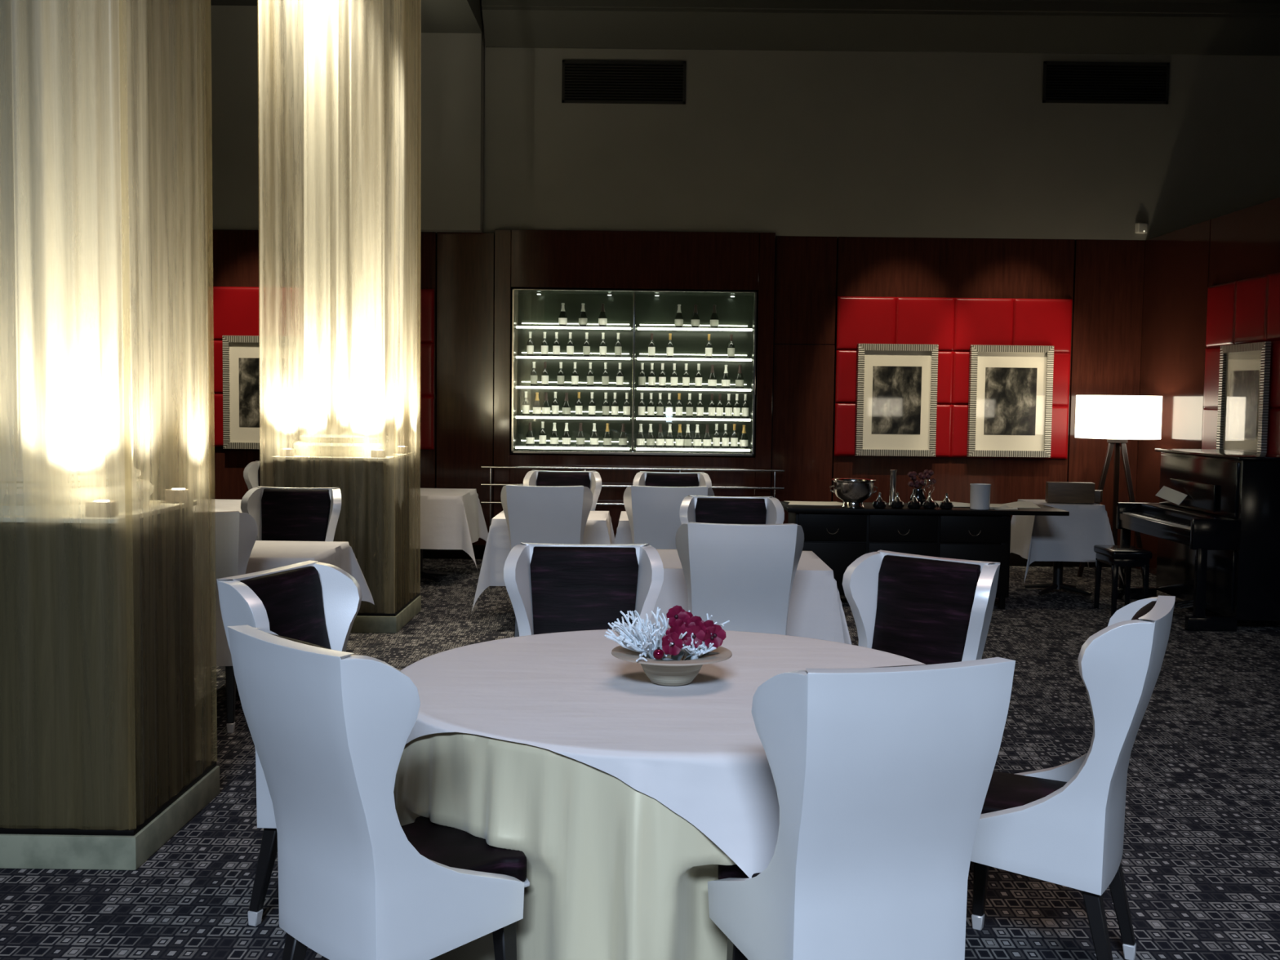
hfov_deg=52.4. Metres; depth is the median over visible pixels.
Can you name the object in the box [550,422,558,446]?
wine bottle
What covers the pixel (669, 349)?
wine bottle
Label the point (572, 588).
cushion
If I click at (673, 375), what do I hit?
wine bottle
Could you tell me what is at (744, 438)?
wine bottle
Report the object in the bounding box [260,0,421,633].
column
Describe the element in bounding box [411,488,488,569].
tablecloth
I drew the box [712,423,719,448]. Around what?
wine bottle
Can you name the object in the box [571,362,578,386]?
wine bottle
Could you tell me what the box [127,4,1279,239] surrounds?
wall
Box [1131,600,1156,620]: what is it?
cushion
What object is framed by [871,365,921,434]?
photograph
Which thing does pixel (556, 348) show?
wine bottle
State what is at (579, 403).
wine bottle
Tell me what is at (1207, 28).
ceiling
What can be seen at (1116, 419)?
tripod floor lamp
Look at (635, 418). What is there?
shelf
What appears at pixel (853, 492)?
bowl
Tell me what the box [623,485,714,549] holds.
chair
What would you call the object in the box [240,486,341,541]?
chair
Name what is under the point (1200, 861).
floor
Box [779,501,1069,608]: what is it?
sideboard
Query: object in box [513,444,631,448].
shelf
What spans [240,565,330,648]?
cushion
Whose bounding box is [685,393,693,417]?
wine bottle
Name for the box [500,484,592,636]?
chair
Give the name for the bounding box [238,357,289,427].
photograph
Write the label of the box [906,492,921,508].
vase
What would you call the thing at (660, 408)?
wine bottle
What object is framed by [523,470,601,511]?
chair
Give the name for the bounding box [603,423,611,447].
wine bottle
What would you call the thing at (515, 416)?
shelf
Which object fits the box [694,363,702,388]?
wine bottle
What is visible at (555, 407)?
wine bottle
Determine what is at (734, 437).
wine bottle
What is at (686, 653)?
branch
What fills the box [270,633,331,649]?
cushion
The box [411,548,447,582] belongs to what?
dining table
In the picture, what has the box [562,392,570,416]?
wine bottle
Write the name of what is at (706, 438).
wine bottle
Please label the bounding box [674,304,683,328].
wine bottle
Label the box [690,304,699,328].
wine bottle
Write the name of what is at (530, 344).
wine bottle
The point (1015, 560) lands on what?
baseboard
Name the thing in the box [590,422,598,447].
wine bottle
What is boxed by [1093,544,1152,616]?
stool
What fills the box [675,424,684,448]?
wine bottle
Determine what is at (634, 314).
wine cabinet
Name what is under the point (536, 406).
wine bottle
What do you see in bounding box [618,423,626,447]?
wine bottle
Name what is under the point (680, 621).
orchid spray
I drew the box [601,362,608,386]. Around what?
wine bottle
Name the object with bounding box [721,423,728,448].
wine bottle
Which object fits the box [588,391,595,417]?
wine bottle
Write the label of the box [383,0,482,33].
ceiling
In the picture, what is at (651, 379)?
wine bottle
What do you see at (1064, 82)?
air vent
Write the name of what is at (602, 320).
wine bottle
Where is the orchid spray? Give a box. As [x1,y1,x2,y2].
[662,605,726,660]
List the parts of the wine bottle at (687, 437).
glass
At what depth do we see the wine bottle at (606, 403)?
12.89 m
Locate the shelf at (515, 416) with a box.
[514,415,631,418]
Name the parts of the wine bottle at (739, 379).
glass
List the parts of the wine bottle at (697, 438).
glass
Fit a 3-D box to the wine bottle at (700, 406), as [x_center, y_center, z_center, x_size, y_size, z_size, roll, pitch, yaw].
[0.596,-0.734,12.905,0.070,0.246,0.070,4,5,44]
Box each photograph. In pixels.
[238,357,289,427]
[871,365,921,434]
[983,367,1037,435]
[1227,369,1258,439]
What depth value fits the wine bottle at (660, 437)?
12.90 m
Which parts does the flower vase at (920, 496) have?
stem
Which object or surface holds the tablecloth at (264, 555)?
on the dining table at (237, 690)
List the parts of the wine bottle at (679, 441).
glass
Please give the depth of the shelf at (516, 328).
12.75 m
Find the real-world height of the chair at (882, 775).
1.056 m
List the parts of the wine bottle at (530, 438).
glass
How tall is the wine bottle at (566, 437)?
0.237 m
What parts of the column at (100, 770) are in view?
moulding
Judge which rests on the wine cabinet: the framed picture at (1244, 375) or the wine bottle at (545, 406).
the wine bottle at (545, 406)
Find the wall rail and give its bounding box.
[480,466,784,525]
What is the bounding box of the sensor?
[1134,222,1147,233]
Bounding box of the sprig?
[660,651,719,660]
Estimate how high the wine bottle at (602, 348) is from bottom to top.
0.246 m
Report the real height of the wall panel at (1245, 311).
1.550 m
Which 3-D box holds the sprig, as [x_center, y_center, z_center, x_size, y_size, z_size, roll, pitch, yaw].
[0.136,0.513,3.806,0.201,0.047,0.095,-1,4,-31]
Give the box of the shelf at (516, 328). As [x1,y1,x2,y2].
[514,326,632,330]
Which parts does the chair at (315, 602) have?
leg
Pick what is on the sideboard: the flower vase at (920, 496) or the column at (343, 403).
the flower vase at (920, 496)
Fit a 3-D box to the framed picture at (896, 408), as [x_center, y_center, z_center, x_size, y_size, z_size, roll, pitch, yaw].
[2.501,-0.776,12.683,0.785,1.095,0.041,1,4,0]
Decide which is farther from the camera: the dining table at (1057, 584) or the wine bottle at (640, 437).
the wine bottle at (640, 437)
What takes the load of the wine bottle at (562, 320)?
on the wine cabinet
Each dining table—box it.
[224,688,239,697]
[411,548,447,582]
[1024,561,1091,595]
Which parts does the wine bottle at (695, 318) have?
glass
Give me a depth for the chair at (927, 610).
4.56 m
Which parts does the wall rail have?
post, post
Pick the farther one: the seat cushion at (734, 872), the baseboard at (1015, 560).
the baseboard at (1015, 560)
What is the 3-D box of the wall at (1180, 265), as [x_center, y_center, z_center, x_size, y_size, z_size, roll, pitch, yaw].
[5.024,-0.598,10.598,0.300,3.200,5.300,1,4,0]
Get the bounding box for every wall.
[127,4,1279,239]
[1133,197,1279,575]
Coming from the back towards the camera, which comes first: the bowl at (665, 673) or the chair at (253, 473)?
the chair at (253, 473)
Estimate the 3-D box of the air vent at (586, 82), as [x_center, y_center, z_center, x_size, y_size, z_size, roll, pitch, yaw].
[-0.156,-3.843,12.577,1.195,0.405,0.020,1,4,0]
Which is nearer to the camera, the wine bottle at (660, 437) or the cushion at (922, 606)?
the cushion at (922, 606)
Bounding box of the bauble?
[653,646,663,659]
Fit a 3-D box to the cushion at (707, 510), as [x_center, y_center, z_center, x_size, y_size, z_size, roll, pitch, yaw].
[0.510,0.404,7.327,0.404,0.596,0.159,1,4,0]
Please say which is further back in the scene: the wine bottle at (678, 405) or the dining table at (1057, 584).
the wine bottle at (678, 405)
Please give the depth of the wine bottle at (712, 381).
12.86 m
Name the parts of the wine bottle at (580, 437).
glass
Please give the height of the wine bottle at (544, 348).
0.246 m
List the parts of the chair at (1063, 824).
leg, leg, leg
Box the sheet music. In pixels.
[1155,485,1187,505]
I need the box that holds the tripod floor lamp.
[1075,395,1162,578]
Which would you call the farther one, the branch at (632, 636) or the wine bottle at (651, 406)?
the wine bottle at (651, 406)
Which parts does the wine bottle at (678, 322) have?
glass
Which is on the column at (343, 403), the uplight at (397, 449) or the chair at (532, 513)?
the uplight at (397, 449)
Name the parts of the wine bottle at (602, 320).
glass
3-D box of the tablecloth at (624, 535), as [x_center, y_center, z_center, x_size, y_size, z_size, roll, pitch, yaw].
[0.253,0.577,9.261,1.030,0.637,0.905,1,4,0]
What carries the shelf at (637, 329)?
attached to the wine cabinet
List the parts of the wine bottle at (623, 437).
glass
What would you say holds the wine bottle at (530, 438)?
on the wine cabinet
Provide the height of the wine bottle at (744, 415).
0.246 m
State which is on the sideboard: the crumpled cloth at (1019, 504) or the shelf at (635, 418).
the crumpled cloth at (1019, 504)
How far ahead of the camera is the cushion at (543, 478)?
9.74 m
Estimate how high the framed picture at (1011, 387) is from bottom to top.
1.090 m
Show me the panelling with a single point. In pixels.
(797, 282)
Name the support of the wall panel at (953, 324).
attached to the panelling
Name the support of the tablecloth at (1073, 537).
on the dining table at (1057, 584)
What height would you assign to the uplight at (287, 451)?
0.053 m
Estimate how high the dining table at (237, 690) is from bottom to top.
0.760 m
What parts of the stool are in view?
leg, leg, seat, leg, leg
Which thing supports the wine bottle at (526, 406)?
on the wine cabinet
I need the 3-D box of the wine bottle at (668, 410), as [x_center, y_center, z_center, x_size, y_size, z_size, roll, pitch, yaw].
[0.290,-0.738,12.907,0.070,0.246,0.070,-1,4,-19]
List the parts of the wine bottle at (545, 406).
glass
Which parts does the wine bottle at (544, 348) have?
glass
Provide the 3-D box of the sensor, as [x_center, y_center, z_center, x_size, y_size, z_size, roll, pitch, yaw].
[4.855,-2.439,12.609,0.110,0.100,0.063,-1,4,-20]
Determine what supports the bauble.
in the bowl at (665, 673)
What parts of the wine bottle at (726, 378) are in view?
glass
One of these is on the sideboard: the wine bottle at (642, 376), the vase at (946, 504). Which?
the vase at (946, 504)
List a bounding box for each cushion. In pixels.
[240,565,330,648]
[261,488,330,541]
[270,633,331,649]
[400,816,526,881]
[529,546,638,634]
[536,471,590,488]
[644,472,698,486]
[694,497,766,524]
[718,864,760,879]
[871,555,980,664]
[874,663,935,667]
[981,770,1066,813]
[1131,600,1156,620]
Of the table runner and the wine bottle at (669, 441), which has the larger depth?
the wine bottle at (669, 441)
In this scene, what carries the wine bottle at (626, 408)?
on the wine cabinet
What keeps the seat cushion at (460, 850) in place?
on the chair at (330, 730)
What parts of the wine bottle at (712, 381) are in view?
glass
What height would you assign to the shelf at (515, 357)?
0.012 m
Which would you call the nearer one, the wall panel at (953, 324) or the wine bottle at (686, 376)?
the wall panel at (953, 324)
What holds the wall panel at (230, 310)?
attached to the panelling
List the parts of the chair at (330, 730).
leg, leg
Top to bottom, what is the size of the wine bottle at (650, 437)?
0.237 m
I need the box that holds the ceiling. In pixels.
[125,0,1279,6]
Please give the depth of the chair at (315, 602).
4.01 m
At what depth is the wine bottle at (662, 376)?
12.87 m
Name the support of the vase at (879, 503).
on the sideboard
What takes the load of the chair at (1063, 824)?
on the floor
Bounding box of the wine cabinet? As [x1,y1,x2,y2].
[511,288,756,456]
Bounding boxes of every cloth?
[393,732,736,959]
[400,628,925,878]
[933,501,1040,508]
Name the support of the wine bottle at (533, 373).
on the wine cabinet
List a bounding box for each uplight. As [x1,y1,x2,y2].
[84,499,118,516]
[164,488,192,502]
[279,448,294,456]
[371,449,386,457]
[395,445,408,453]
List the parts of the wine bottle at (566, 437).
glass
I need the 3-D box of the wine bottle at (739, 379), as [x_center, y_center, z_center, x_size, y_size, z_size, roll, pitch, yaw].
[0.986,-1.019,12.885,0.087,0.237,0.087,0,4,-12]
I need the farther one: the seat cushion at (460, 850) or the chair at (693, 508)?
the chair at (693, 508)
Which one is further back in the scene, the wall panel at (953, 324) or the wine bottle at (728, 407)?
the wine bottle at (728, 407)
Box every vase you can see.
[888,469,897,506]
[906,469,936,505]
[906,492,921,508]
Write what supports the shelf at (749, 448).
attached to the wine cabinet
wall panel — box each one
[205,286,434,449]
[834,296,1072,458]
[1201,272,1279,454]
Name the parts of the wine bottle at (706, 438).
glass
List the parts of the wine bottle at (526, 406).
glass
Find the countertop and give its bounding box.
[779,501,1069,515]
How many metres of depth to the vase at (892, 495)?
10.24 m
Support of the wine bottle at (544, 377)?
on the wine cabinet
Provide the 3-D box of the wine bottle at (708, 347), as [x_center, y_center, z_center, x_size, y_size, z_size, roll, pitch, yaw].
[0.681,-1.320,12.868,0.070,0.246,0.070,1,4,6]
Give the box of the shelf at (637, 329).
[635,327,753,332]
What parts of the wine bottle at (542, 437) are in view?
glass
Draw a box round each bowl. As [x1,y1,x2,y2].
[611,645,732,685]
[829,478,877,508]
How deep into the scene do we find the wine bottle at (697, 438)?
12.90 m
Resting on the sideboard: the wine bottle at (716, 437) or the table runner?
the table runner
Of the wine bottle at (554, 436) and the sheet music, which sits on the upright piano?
the sheet music
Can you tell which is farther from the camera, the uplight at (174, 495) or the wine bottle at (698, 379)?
the wine bottle at (698, 379)
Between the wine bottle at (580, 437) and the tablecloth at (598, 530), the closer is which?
the tablecloth at (598, 530)
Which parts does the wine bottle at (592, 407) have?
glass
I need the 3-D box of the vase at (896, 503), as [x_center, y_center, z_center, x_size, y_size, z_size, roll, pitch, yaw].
[2.001,0.158,10.126,0.110,0.124,0.110,1,4,0]
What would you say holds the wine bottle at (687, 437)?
on the wine cabinet
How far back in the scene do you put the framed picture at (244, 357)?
12.72 m
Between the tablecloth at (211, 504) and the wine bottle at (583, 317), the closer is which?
the tablecloth at (211, 504)
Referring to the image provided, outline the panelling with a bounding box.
[129,228,1145,546]
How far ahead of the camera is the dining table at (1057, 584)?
11.05 m
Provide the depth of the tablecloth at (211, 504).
9.68 m
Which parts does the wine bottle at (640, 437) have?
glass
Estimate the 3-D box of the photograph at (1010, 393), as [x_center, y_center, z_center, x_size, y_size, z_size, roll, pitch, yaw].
[3.609,-0.765,12.685,0.500,0.656,0.005,1,4,0]
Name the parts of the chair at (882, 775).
leg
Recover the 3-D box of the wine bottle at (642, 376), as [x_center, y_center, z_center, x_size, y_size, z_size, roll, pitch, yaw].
[0.021,-1.035,12.891,0.070,0.246,0.070,-1,4,-26]
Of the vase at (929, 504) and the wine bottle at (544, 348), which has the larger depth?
the wine bottle at (544, 348)
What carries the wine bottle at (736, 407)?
on the wine cabinet
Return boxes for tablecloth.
[192,498,241,512]
[245,540,374,604]
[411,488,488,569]
[471,510,614,610]
[613,511,632,544]
[650,549,851,644]
[1009,499,1124,583]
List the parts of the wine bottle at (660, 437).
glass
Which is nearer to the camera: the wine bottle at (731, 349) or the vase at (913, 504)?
the vase at (913, 504)
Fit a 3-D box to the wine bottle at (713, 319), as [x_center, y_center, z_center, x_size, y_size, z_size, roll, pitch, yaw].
[0.734,-1.609,12.850,0.087,0.237,0.087,0,4,-10]
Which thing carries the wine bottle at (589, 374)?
on the wine cabinet
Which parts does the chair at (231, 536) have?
leg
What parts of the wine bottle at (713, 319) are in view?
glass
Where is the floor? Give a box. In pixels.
[0,558,1279,959]
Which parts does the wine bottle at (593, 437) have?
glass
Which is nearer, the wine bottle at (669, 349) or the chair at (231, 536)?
the chair at (231, 536)
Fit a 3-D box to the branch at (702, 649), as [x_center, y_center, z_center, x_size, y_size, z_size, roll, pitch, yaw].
[0.175,0.487,3.789,0.106,0.107,0.113,1,4,0]
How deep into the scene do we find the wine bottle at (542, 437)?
12.91 m
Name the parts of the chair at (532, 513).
leg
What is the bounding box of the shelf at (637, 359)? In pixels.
[635,357,753,361]
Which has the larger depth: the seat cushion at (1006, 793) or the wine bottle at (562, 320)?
the wine bottle at (562, 320)
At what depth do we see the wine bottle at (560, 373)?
12.87 m
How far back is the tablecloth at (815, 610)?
6.40 m
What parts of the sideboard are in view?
drawer, door, door, drawer, door, drawer, leg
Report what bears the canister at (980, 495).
on the sideboard
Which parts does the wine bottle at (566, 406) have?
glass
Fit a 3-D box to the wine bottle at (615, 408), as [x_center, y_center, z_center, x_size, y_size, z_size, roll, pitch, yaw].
[-0.248,-0.745,12.911,0.070,0.246,0.070,-3,5,-44]
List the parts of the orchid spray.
flower, flower, flower, flower, flower, flower, flower, flower, flower, flower, flower, flower, flower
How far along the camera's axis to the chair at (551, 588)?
4.82 m
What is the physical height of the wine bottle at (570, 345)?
0.246 m
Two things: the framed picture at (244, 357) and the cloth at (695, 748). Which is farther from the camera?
the framed picture at (244, 357)
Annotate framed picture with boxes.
[222,335,303,449]
[854,343,938,457]
[967,344,1053,457]
[1216,341,1271,453]
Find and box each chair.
[192,511,257,733]
[216,560,362,926]
[227,625,529,959]
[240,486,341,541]
[243,460,272,489]
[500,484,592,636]
[503,542,663,636]
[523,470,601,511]
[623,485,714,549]
[632,471,711,488]
[675,522,804,635]
[679,495,784,524]
[707,657,1015,959]
[842,550,999,664]
[970,595,1175,959]
[1044,481,1094,503]
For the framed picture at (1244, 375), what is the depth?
10.35 m
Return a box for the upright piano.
[1115,448,1279,631]
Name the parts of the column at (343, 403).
moulding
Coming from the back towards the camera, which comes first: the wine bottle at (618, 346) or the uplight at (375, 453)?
the wine bottle at (618, 346)
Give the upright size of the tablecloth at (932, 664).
0.596 m
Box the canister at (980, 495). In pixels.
[969,483,991,510]
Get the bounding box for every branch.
[604,606,688,661]
[644,609,729,657]
[683,632,715,659]
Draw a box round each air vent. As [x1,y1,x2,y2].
[561,59,685,104]
[1042,61,1169,104]
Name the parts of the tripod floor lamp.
leg, leg, lamp shade, leg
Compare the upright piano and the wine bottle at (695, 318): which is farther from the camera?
the wine bottle at (695, 318)
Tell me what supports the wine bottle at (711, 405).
on the wine cabinet
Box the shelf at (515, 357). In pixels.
[514,356,632,359]
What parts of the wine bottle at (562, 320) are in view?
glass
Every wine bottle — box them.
[522,391,529,416]
[525,422,534,446]
[526,331,533,355]
[530,361,537,386]
[533,392,541,416]
[538,422,546,446]
[541,332,548,356]
[541,361,548,386]
[542,392,550,416]
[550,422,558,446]
[551,391,559,416]
[552,332,559,356]
[557,361,564,386]
[558,302,567,326]
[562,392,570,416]
[562,422,570,446]
[566,332,573,356]
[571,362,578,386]
[575,391,582,417]
[576,422,584,447]
[578,303,586,326]
[582,332,590,356]
[586,362,593,386]
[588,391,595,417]
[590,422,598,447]
[598,303,607,327]
[599,332,606,357]
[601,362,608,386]
[602,392,608,417]
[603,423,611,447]
[611,392,618,417]
[614,333,622,357]
[616,362,623,387]
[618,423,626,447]
[622,392,630,417]
[636,423,644,447]
[638,363,645,387]
[638,392,644,417]
[645,423,654,448]
[647,392,654,417]
[648,333,655,357]
[648,363,655,387]
[656,392,663,417]
[656,423,664,448]
[658,363,666,387]
[665,393,672,417]
[665,423,674,448]
[666,333,673,358]
[671,363,677,387]
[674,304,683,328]
[675,393,682,417]
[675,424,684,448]
[682,363,689,388]
[683,424,692,448]
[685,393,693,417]
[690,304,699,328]
[693,424,701,448]
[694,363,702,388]
[696,393,703,417]
[702,424,711,448]
[705,333,712,358]
[707,364,716,388]
[708,393,715,418]
[710,304,718,328]
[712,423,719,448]
[715,393,723,418]
[721,364,729,388]
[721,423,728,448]
[724,393,732,418]
[727,333,734,358]
[730,423,737,448]
[733,394,740,418]
[735,364,743,388]
[739,425,747,448]
[741,394,748,418]
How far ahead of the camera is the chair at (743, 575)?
5.80 m
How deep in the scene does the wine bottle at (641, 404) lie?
12.89 m
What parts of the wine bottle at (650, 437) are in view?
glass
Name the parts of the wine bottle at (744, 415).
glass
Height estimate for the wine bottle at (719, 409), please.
0.246 m
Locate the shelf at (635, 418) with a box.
[634,417,752,420]
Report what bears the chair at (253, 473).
on the floor
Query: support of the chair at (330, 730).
on the floor
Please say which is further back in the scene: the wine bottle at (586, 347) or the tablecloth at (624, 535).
the wine bottle at (586, 347)
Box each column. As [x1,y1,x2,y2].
[0,0,219,870]
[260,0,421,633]
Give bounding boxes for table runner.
[785,501,843,505]
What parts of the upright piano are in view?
leg, panel, panel, leg, lid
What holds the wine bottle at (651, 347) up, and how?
on the wine cabinet
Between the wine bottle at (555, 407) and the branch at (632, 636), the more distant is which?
the wine bottle at (555, 407)
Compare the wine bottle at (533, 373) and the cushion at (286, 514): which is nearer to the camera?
the cushion at (286, 514)
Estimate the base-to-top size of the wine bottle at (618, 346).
0.246 m
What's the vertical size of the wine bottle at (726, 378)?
0.237 m
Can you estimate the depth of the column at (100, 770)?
4.41 m
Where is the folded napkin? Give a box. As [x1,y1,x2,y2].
[989,504,1017,510]
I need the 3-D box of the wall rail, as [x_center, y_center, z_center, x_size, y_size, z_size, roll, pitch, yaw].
[-0.075,0.293,12.717,2.940,0.834,0.152,1,4,0]
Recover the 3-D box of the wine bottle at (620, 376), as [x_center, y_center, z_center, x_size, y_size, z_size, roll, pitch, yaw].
[-0.200,-1.038,12.892,0.070,0.246,0.070,-1,4,-25]
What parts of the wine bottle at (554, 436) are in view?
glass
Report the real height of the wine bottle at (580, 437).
0.237 m
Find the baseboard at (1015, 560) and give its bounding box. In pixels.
[411,545,1133,567]
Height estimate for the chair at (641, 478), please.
1.056 m
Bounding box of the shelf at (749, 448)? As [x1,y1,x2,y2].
[634,446,751,450]
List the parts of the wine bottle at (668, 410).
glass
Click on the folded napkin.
(1003, 507)

